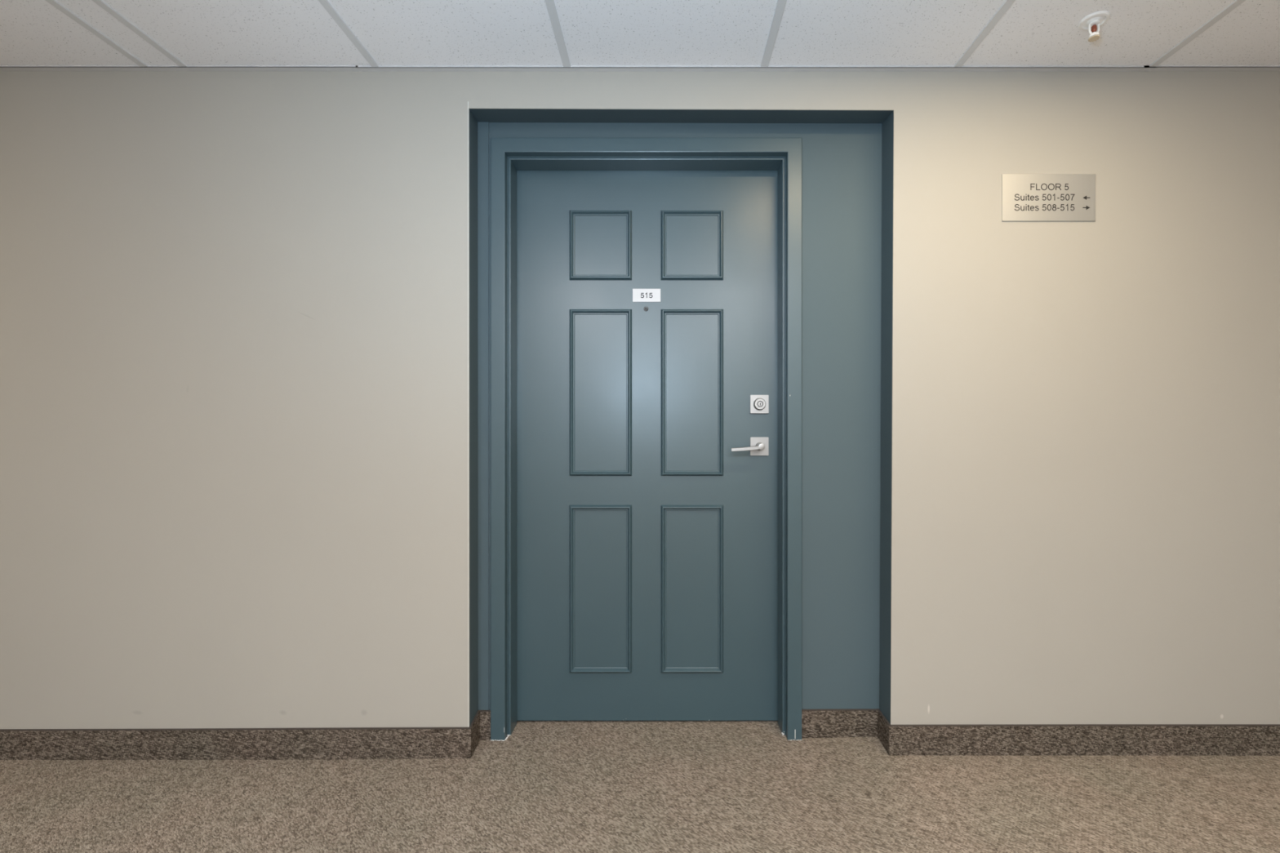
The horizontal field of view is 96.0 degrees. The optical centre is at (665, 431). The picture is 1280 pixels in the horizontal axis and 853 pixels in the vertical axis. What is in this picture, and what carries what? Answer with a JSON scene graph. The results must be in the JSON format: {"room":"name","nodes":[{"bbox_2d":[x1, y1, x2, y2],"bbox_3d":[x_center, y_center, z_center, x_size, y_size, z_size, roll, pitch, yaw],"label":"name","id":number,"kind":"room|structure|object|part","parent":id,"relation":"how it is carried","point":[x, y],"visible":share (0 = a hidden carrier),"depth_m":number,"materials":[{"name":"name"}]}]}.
{"room":"apartment building corridor","nodes":[
{"label":"apartment building corridor","id":0,"kind":"room"},
{"bbox_2d":[0,71,1279,728],"bbox_3d":[0.300,-0.079,2.050,9.800,2.340,0.300,0,0,0],"label":"wall","id":1,"kind":"structure","parent":0,"point":[233,304],"depth_m":1.90,"materials":[{"name":"paint"}]},
{"bbox_2d":[0,65,358,71],"bbox_3d":[-2.802,-1.190,1.889,3.596,0.007,0.022,0,0,0],"label":"trim","id":2,"kind":"structure","parent":1,"relation":"attached to","point":[2,68],"depth_m":1.88,"materials":[{"name":"grey metal"}]},
{"bbox_2d":[0,710,490,759],"bbox_3d":[-2.604,1.032,1.951,3.992,0.118,0.119,0,0,0],"label":"baseboard","id":3,"kind":"structure","parent":1,"relation":"attached to","point":[319,743],"depth_m":1.89,"materials":[{"name":"carpet"}]},
{"bbox_2d":[467,101,469,727],"bbox_3d":[-0.650,-0.056,1.901,0.005,2.063,0.005,0,0,0],"label":"trim","id":4,"kind":"structure","parent":1,"relation":"attached to","point":[468,101],"depth_m":1.90,"materials":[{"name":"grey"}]},
{"bbox_2d":[490,137,802,741],"bbox_3d":[-0.067,0.027,2.079,1.079,2.088,0.182,0,0,0],"label":"trim","id":5,"kind":"structure","parent":1,"relation":"attached to","point":[508,156],"depth_m":2.00,"materials":[{"name":"paint"}]},
{"bbox_2d":[516,170,777,720],"bbox_3d":[-0.069,0.049,2.105,0.975,2.027,0.106,0,0,0],"label":"door","id":6,"kind":"structure","parent":1,"relation":"in","point":[647,300],"depth_m":2.11,"materials":[{"name":"paint"}]},
{"bbox_3d":[-0.238,0.578,2.107,0.229,0.615,0.014,0,0,0],"label":"panel molding","id":7,"kind":"part","parent":6,"relation":"part of","materials":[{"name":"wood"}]},
{"bbox_3d":[-0.238,-0.142,2.107,0.229,0.612,0.014,0,0,0],"label":"panel molding","id":8,"kind":"part","parent":6,"relation":"part of","materials":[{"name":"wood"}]},
{"bbox_3d":[-0.238,-0.682,2.107,0.229,0.256,0.014,0,0,0],"label":"panel molding","id":9,"kind":"part","parent":6,"relation":"part of","materials":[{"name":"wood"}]},
{"bbox_3d":[-0.070,-0.498,2.112,0.102,0.048,0.003,0,0,0],"label":"number plate","id":10,"kind":"part","parent":6,"relation":"part of","materials":[{"name":"plastic"}]},
{"bbox_3d":[0.097,0.578,2.107,0.229,0.615,0.014,0,0,0],"label":"panel molding","id":11,"kind":"part","parent":6,"relation":"part of","materials":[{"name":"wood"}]},
{"bbox_3d":[0.097,-0.142,2.107,0.229,0.612,0.014,0,0,0],"label":"panel molding","id":12,"kind":"part","parent":6,"relation":"part of","materials":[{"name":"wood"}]},
{"bbox_3d":[0.097,-0.682,2.107,0.229,0.256,0.014,0,0,0],"label":"panel molding","id":13,"kind":"part","parent":6,"relation":"part of","materials":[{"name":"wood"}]},
{"bbox_3d":[0.294,0.062,2.061,0.118,0.023,0.011,0,0,2],"label":"lever","id":14,"kind":"part","parent":6,"relation":"part of","materials":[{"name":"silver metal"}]},
{"bbox_3d":[0.343,0.055,2.109,0.067,0.067,0.009,0,0,0],"label":"handle","id":15,"kind":"part","parent":6,"relation":"part of","materials":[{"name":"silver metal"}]},
{"bbox_2d":[355,65,1156,71],"bbox_3d":[0.295,-1.190,1.889,2.610,0.008,0.022,0,0,0],"label":"trim","id":16,"kind":"structure","parent":1,"relation":"attached to","point":[360,68],"depth_m":1.89,"materials":[{"name":"grey metal"}]},
{"bbox_2d":[801,708,1279,755],"bbox_3d":[2.837,1.029,1.953,4.726,0.124,0.123,0,0,0],"label":"baseboard","id":17,"kind":"structure","parent":1,"relation":"attached to","point":[974,740],"depth_m":1.89,"materials":[{"name":"carpet"}]},
{"bbox_2d":[1001,173,1095,221],"bbox_3d":[1.262,-0.769,1.898,0.308,0.154,0.004,0,0,0],"label":"wall sign","id":18,"kind":"object","parent":1,"relation":"attached to","point":[1024,197],"visible":1,"depth_m":1.90,"materials":[{"name":"silver metal"}]},
{"bbox_2d":[1143,65,1279,71],"bbox_3d":[3.380,-1.190,1.889,3.640,0.007,0.022,0,0,0],"label":"trim","id":19,"kind":"structure","parent":1,"relation":"attached to","point":[1160,68],"depth_m":1.88,"materials":[{"name":"grey metal"}]},
{"bbox_2d":[0,720,1279,852],"bbox_3d":[0.300,1.093,0.275,9.900,0.056,4.250,0,0,0],"label":"floor","id":20,"kind":"structure","parent":0,"point":[551,786],"depth_m":1.67,"materials":[{"name":"carpet"}]},
{"bbox_2d":[0,0,1279,66],"bbox_3d":[0.300,-1.203,0.025,9.900,0.030,3.750,0,0,0],"label":"ceiling","id":21,"kind":"structure","parent":0,"point":[140,33],"depth_m":1.73,"materials":[{"name":"tile"}]},
{"bbox_2d":[1078,10,1110,42],"bbox_3d":[1.243,-1.165,1.671,0.076,0.054,0.076,0,0,0],"label":"sprinkler","id":22,"kind":"object","parent":21,"relation":"attached to","point":[1091,23],"visible":1,"depth_m":1.67,"materials":[{"name":"white metal"}]},
{"bbox_3d":[1.234,-1.164,1.671,0.013,0.033,0.007,0,0,0],"label":"frame arm","id":23,"kind":"part","parent":22,"relation":"part of","materials":[{"name":"white metal"}]},
{"bbox_3d":[1.243,-1.167,1.671,0.013,0.023,0.013,0,0,27],"label":"glass bulb","id":24,"kind":"part","parent":22,"relation":"part of","materials":[{"name":"brown glass"}]}
]}

